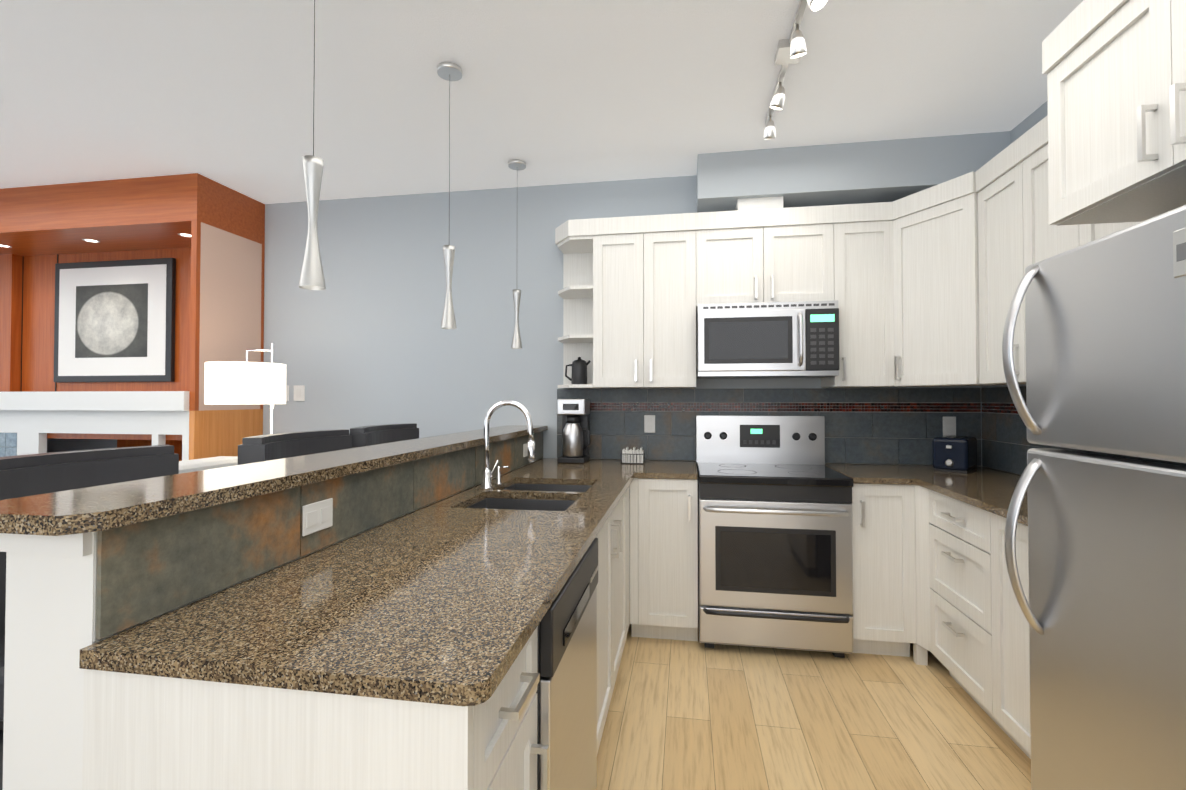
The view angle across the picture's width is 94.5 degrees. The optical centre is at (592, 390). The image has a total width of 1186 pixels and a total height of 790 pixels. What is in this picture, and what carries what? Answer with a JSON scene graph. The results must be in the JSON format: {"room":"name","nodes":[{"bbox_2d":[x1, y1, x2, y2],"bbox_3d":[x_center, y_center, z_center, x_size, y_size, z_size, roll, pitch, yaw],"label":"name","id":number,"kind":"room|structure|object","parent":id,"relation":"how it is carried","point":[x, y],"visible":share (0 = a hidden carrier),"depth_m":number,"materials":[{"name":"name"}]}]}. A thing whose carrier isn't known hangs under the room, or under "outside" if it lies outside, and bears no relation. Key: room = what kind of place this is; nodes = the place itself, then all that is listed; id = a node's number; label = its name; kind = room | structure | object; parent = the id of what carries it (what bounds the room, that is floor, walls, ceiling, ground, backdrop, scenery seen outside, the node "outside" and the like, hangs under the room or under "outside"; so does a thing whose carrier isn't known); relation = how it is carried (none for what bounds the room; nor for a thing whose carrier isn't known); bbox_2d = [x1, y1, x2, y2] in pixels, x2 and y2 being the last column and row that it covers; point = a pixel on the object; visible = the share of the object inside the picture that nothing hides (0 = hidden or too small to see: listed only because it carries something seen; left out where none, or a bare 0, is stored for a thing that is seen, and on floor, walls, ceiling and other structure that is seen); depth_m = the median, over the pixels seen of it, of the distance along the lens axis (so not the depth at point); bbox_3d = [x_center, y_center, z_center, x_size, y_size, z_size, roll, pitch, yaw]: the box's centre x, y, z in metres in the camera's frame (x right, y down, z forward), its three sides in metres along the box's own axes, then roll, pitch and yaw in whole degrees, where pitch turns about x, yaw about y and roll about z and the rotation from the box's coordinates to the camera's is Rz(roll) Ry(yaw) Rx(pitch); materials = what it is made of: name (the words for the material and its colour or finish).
{"room":"kitchen and living room","nodes":[
{"label":"kitchen and living room","id":0,"kind":"room"},
{"bbox_2d":[0,730,2,789],"bbox_3d":[-3.940,1.374,1.113,5.860,0.050,6.520,0,-1,10],"label":"floor carpet","id":1,"kind":"object","parent":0,"point":[1,759],"depth_m":2.02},
{"bbox_2d":[0,445,178,729],"bbox_3d":[-1.208,0.758,1.370,0.475,1.190,0.609,0,-1,10],"label":"stool","id":2,"kind":"object","parent":1,"relation":"on","point":[31,474],"visible":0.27,"depth_m":1.42,"materials":[{"name":"black leather"}]},
{"bbox_2d":[0,173,264,460],"bbox_3d":[-4.085,0.001,4.049,3.200,2.787,0.617,0,-1,10],"label":"fireplace","id":3,"kind":"object","parent":1,"relation":"on","point":[207,234],"visible":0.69,"depth_m":3.75,"materials":[{"name":"brown wood"}]},
{"bbox_2d":[53,258,175,382],"bbox_3d":[-3.709,-0.532,4.243,1.080,0.940,0.038,0,-1,10],"label":"picture frame","id":4,"kind":"object","parent":3,"relation":"attached to","point":[114,321],"visible":1,"depth_m":4.22,"materials":[{"name":"black plastic"}]},
{"bbox_2d":[179,456,237,473],"bbox_3d":[-2.667,0.877,2.467,0.900,0.985,1.900,0,-1,10],"label":"sofa","id":5,"kind":"object","parent":1,"relation":"on","point":[193,465],"visible":0.02,"depth_m":3.06,"materials":[{"name":"white fabric"}]},
{"bbox_2d":[204,343,285,433],"bbox_3d":[-2.016,0.552,3.245,0.495,1.660,0.410,0,-1,10],"label":"lamp","id":6,"kind":"object","parent":1,"relation":"on","point":[233,382],"visible":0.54,"depth_m":3.10,"materials":[{"name":"white metal"}]},
{"bbox_2d":[238,429,351,464],"bbox_3d":[-1.062,0.771,2.227,0.475,1.190,0.609,0,-1,10],"label":"stool","id":7,"kind":"object","parent":1,"relation":"on","point":[258,448],"visible":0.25,"depth_m":2.22,"materials":[{"name":"black leather"}]},
{"bbox_2d":[349,423,418,447],"bbox_3d":[-0.955,0.781,2.858,0.475,1.190,0.609,0,-1,10],"label":"stool","id":8,"kind":"object","parent":1,"relation":"on","point":[362,436],"visible":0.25,"depth_m":2.89,"materials":[{"name":"black leather"}]},
{"bbox_2d":[47,175,982,508],"bbox_3d":[-1.929,-0.001,4.050,8.850,2.790,0.100,0,-1,10],"label":"wall","id":9,"kind":"structure","parent":0,"point":[363,339],"depth_m":3.88,"materials":[{"name":"grey paint"}]},
{"bbox_2d":[286,385,288,400],"bbox_3d":[-2.289,0.022,4.054,0.090,0.115,0.010,0,-1,10],"label":"switch plate","id":10,"kind":"object","parent":9,"relation":"attached to","point":[287,386],"depth_m":4.05,"materials":[{"name":"white plastic"}]},
{"bbox_2d":[294,385,304,400],"bbox_3d":[-2.161,0.022,4.032,0.090,0.115,0.010,0,-1,10],"label":"switch plate","id":11,"kind":"object","parent":9,"relation":"attached to","point":[299,392],"depth_m":4.03,"materials":[{"name":"white plastic"}]},
{"bbox_2d":[591,213,698,388],"bbox_3d":[0.331,-0.530,3.454,0.620,1.030,0.324,0,-1,10],"label":"upper cabinet","id":12,"kind":"object","parent":9,"relation":"attached to","point":[645,269],"depth_m":3.29,"materials":[{"name":"white wood"}]},
{"bbox_2d":[565,357,590,383],"bbox_3d":[-0.098,-0.124,3.549,0.172,0.180,0.104,0,-1,10],"label":"kettle","id":13,"kind":"object","parent":12,"relation":"on","point":[579,370],"visible":0.94,"depth_m":3.51,"materials":[{"name":"black metal"}]},
{"bbox_2d":[644,415,654,432],"bbox_3d":[0.371,0.220,3.586,0.072,0.115,0.009,0,-1,10],"label":"outlet","id":14,"kind":"object","parent":9,"relation":"attached to","point":[649,420],"depth_m":3.58,"materials":[{"name":"white plastic"}]},
{"bbox_2d":[699,205,830,303],"bbox_3d":[1.017,-0.769,3.342,0.770,0.555,0.324,0,-1,10],"label":"upper cabinet","id":15,"kind":"object","parent":9,"relation":"attached to","point":[773,254],"depth_m":3.18,"materials":[{"name":"white wood"}]},
{"bbox_2d":[735,196,782,209],"bbox_3d":[1.011,-1.091,3.373,0.260,0.088,0.275,0,-1,10],"label":"vent duct","id":16,"kind":"object","parent":15,"relation":"on","point":[759,203],"visible":0.29,"depth_m":3.24,"materials":[{"name":"white paint"}]},
{"bbox_2d":[696,300,838,378],"bbox_3d":[1.004,-0.284,3.250,0.760,0.413,0.481,0,-1,10],"label":"over-the-range microwave","id":17,"kind":"object","parent":15,"relation":"attached to","point":[766,340],"visible":1,"depth_m":3.06,"materials":[{"name":"silver metal"}]},
{"bbox_2d":[821,202,886,387],"bbox_3d":[1.568,-0.533,3.223,0.356,1.030,0.366,0,-1,10],"label":"upper cabinet","id":18,"kind":"object","parent":9,"relation":"attached to","point":[858,285],"depth_m":3.10,"materials":[{"name":"white wood"}]},
{"bbox_2d":[943,417,955,435],"bbox_3d":[2.136,0.215,3.287,0.072,0.115,0.009,0,-1,10],"label":"outlet","id":19,"kind":"object","parent":9,"relation":"attached to","point":[949,426],"depth_m":3.28,"materials":[{"name":"white plastic"}]},
{"bbox_2d":[0,0,1082,203],"bbox_3d":[-2.466,-1.495,0.908,8.850,0.100,6.520,0,-1,10],"label":"ceiling","id":20,"kind":"structure","parent":0,"point":[552,92],"depth_m":2.55,"materials":[{"name":"white paint"}]},
{"bbox_2d":[299,0,325,289],"bbox_3d":[-0.781,-0.860,1.535,0.110,1.150,0.110,0,-1,10],"label":"pendant light","id":21,"kind":"object","parent":20,"relation":"hanging from","point":[312,276],"visible":1,"depth_m":1.52,"materials":[{"name":"silver metal"}]},
{"bbox_2d":[437,62,462,328],"bbox_3d":[-0.632,-0.846,2.413,0.110,1.150,0.110,0,-1,10],"label":"pendant light","id":22,"kind":"object","parent":20,"relation":"hanging from","point":[449,71],"visible":1,"depth_m":2.39,"materials":[{"name":"silver metal"}]},
{"bbox_2d":[508,159,525,348],"bbox_3d":[-0.468,-0.831,3.379,0.110,1.150,0.110,0,-1,10],"label":"pendant light","id":23,"kind":"object","parent":20,"relation":"hanging from","point":[517,164],"visible":1,"depth_m":3.36,"materials":[{"name":"silver metal"}]},
{"bbox_2d":[764,0,826,138],"bbox_3d":[0.819,-1.353,2.306,0.100,0.137,1.180,0,-1,10],"label":"track light","id":24,"kind":"object","parent":20,"relation":"attached to","point":[792,49],"visible":1,"depth_m":2.25,"materials":[{"name":"silver metal"}]},
{"bbox_2d":[596,624,1030,789],"bbox_3d":[0.422,1.362,0.373,2.990,0.050,6.520,0,-1,10],"label":"floor","id":25,"kind":"structure","parent":0,"point":[688,715],"depth_m":2.23,"materials":[{"name":"brown wood"}]},
{"bbox_2d":[0,431,542,789],"bbox_3d":[-0.677,0.809,2.315,0.205,1.118,2.873,0,-1,10],"label":"wall","id":26,"kind":"structure","parent":25,"relation":"on","point":[69,597],"depth_m":0.96,"materials":[{"name":"white paint"}]},
{"bbox_2d":[0,425,547,535],"bbox_3d":[-0.691,0.233,2.303,0.285,0.030,2.916,0,-1,10],"label":"bar","id":27,"kind":"object","parent":26,"relation":"on","point":[93,509],"visible":0.86,"depth_m":1.15,"materials":[{"name":"brown stone"}]},
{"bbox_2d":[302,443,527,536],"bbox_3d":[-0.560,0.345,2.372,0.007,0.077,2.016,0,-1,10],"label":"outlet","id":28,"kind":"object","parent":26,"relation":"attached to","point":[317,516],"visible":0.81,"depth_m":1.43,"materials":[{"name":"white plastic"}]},
{"bbox_2d":[79,636,534,789],"bbox_3d":[-0.467,0.899,1.003,0.652,0.898,0.370,0,-1,10],"label":"base cabinet","id":29,"kind":"object","parent":25,"relation":"on","point":[144,728],"depth_m":0.83,"materials":[{"name":"white wood"}]},
{"bbox_2d":[80,468,634,711],"bbox_3d":[-0.299,0.447,1.933,0.679,0.030,2.255,0,-1,10],"label":"countertop","id":30,"kind":"structure","parent":29,"relation":"on","point":[431,600],"depth_m":1.05,"materials":[{"name":"brown stone"}]},
{"bbox_2d":[480,400,534,489],"bbox_3d":[-0.369,0.242,2.492,0.253,0.397,0.174,0,-1,10],"label":"faucet","id":31,"kind":"object","parent":30,"relation":"on","point":[486,484],"depth_m":2.43,"materials":[{"name":"silver metal"}]},
{"bbox_2d":[467,483,591,510],"bbox_3d":[-0.249,0.569,2.377,0.454,0.199,0.804,0,-1,10],"label":"sink basin","id":32,"kind":"object","parent":30,"relation":"in","point":[487,501],"depth_m":2.37,"materials":[{"name":"silver metal"}]},
{"bbox_2d":[523,458,696,479],"bbox_3d":[0.108,0.469,3.325,1.017,0.030,0.627,0,-1,10],"label":"countertop","id":33,"kind":"structure","parent":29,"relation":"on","point":[656,469],"depth_m":3.21,"materials":[{"name":"brown stone"}]},
{"bbox_2d":[557,399,590,463],"bbox_3d":[-0.108,0.255,3.493,0.202,0.400,0.202,0,-1,10],"label":"coffee maker","id":34,"kind":"object","parent":33,"relation":"on","point":[576,441],"visible":1,"depth_m":3.41,"materials":[{"name":"black plastic"}]},
{"bbox_2d":[620,447,644,463],"bbox_3d":[0.247,0.405,3.421,0.143,0.097,0.094,0,-1,10],"label":"basket","id":35,"kind":"object","parent":33,"relation":"on","point":[633,456],"visible":1,"depth_m":3.38,"materials":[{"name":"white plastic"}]},
{"bbox_2d":[535,528,606,789],"bbox_3d":[-0.328,0.908,1.482,0.600,0.895,0.739,0,-1,10],"label":"dishwasher","id":36,"kind":"object","parent":25,"relation":"on","point":[571,640],"depth_m":1.37,"materials":[{"name":"silver metal"}]},
{"bbox_2d":[603,520,629,713],"bbox_3d":[-0.241,1.028,2.337,0.652,0.680,1.100,0,-1,10],"label":"base cabinet","id":37,"kind":"object","parent":25,"relation":"on","point":[618,531],"depth_m":2.47,"materials":[{"name":"white wood"}]},
{"bbox_2d":[630,478,697,640],"bbox_3d":[0.433,0.933,3.267,0.365,0.898,0.615,0,-1,10],"label":"base cabinet","id":38,"kind":"object","parent":25,"relation":"on","point":[663,512],"depth_m":2.98,"materials":[{"name":"white wood"}]},
{"bbox_2d":[696,415,853,657],"bbox_3d":[0.984,0.767,3.113,0.766,1.225,0.710,0,-1,10],"label":"range","id":39,"kind":"object","parent":25,"relation":"on","point":[775,556],"visible":1,"depth_m":2.84,"materials":[{"name":"silver metal"}]},
{"bbox_2d":[851,486,920,664],"bbox_3d":[1.525,0.931,3.082,0.300,0.898,0.615,0,-1,10],"label":"base cabinet","id":40,"kind":"object","parent":25,"relation":"on","point":[886,540],"depth_m":2.79,"materials":[{"name":"white wood"}]},
{"bbox_2d":[825,462,1027,561],"bbox_3d":[1.710,0.453,2.370,0.908,0.030,1.977,0,-1,10],"label":"countertop","id":41,"kind":"structure","parent":40,"relation":"on","point":[973,506],"depth_m":2.58,"materials":[{"name":"brown stone"}]},
{"bbox_2d":[932,435,976,472],"bbox_3d":[2.038,0.355,3.091,0.170,0.186,0.275,-1,-1,45],"label":"toaster","id":42,"kind":"object","parent":41,"relation":"on","point":[958,454],"visible":1,"depth_m":3.01,"materials":[{"name":"blue"}]},
{"bbox_2d":[925,522,984,710],"bbox_3d":[1.870,0.919,2.321,0.575,0.898,0.610,0,-1,10],"label":"base cabinet","id":43,"kind":"object","parent":25,"relation":"on","point":[930,573],"depth_m":2.41,"materials":[{"name":"white wood"}]},
{"bbox_2d":[985,554,1030,758],"bbox_3d":[1.791,0.912,1.858,0.575,0.898,0.450,0,-1,10],"label":"base cabinet","id":44,"kind":"object","parent":25,"relation":"on","point":[1007,661],"depth_m":2.05,"materials":[{"name":"white wood"}]},
{"bbox_2d":[1002,205,1185,789],"bbox_3d":[1.427,0.507,0.997,0.872,1.680,0.760,0,-1,10],"label":"fridge","id":45,"kind":"object","parent":25,"relation":"on","point":[1103,409],"visible":1,"depth_m":1.16,"materials":[{"name":"grey metal"}]},
{"bbox_2d":[697,131,1010,212],"bbox_3d":[1.473,-1.272,3.279,1.672,0.268,0.318,0,-1,10],"label":"soffit","id":46,"kind":"structure","parent":0,"point":[857,172],"depth_m":3.14,"materials":[{"name":"grey paint"}]},
{"bbox_2d":[982,100,1047,473],"bbox_3d":[1.847,-0.061,0.154,0.100,2.790,6.320,0,-1,10],"label":"wall","id":47,"kind":"structure","parent":0,"point":[1036,116],"depth_m":2.84,"materials":[{"name":"grey paint"}]},
{"bbox_2d":[883,172,974,386],"bbox_3d":[1.864,-0.539,2.891,0.521,1.030,0.586,0,-1,10],"label":"upper cabinet","id":48,"kind":"object","parent":47,"relation":"attached to","point":[921,286],"depth_m":2.87,"materials":[{"name":"white wood"}]},
{"bbox_2d":[971,132,1030,385],"bbox_3d":[1.980,-0.546,2.447,0.393,1.030,0.470,0,-1,10],"label":"upper cabinet","id":49,"kind":"object","parent":47,"relation":"attached to","point":[1001,188],"depth_m":2.50,"materials":[{"name":"white wood"}]},
{"bbox_2d":[1027,122,1123,264],"bbox_3d":[1.924,-0.553,1.974,0.345,1.030,0.720,0,-1,10],"label":"upper cabinet","id":50,"kind":"object","parent":47,"relation":"attached to","point":[1044,245],"depth_m":2.19,"materials":[{"name":"white wood"}]},
{"bbox_2d":[1039,0,1185,231],"bbox_3d":[1.640,-0.795,1.200,0.645,0.570,0.869,0,-1,10],"label":"upper cabinet","id":51,"kind":"object","parent":47,"relation":"attached to","point":[1112,135],"depth_m":1.45,"materials":[{"name":"white wood"}]}
]}

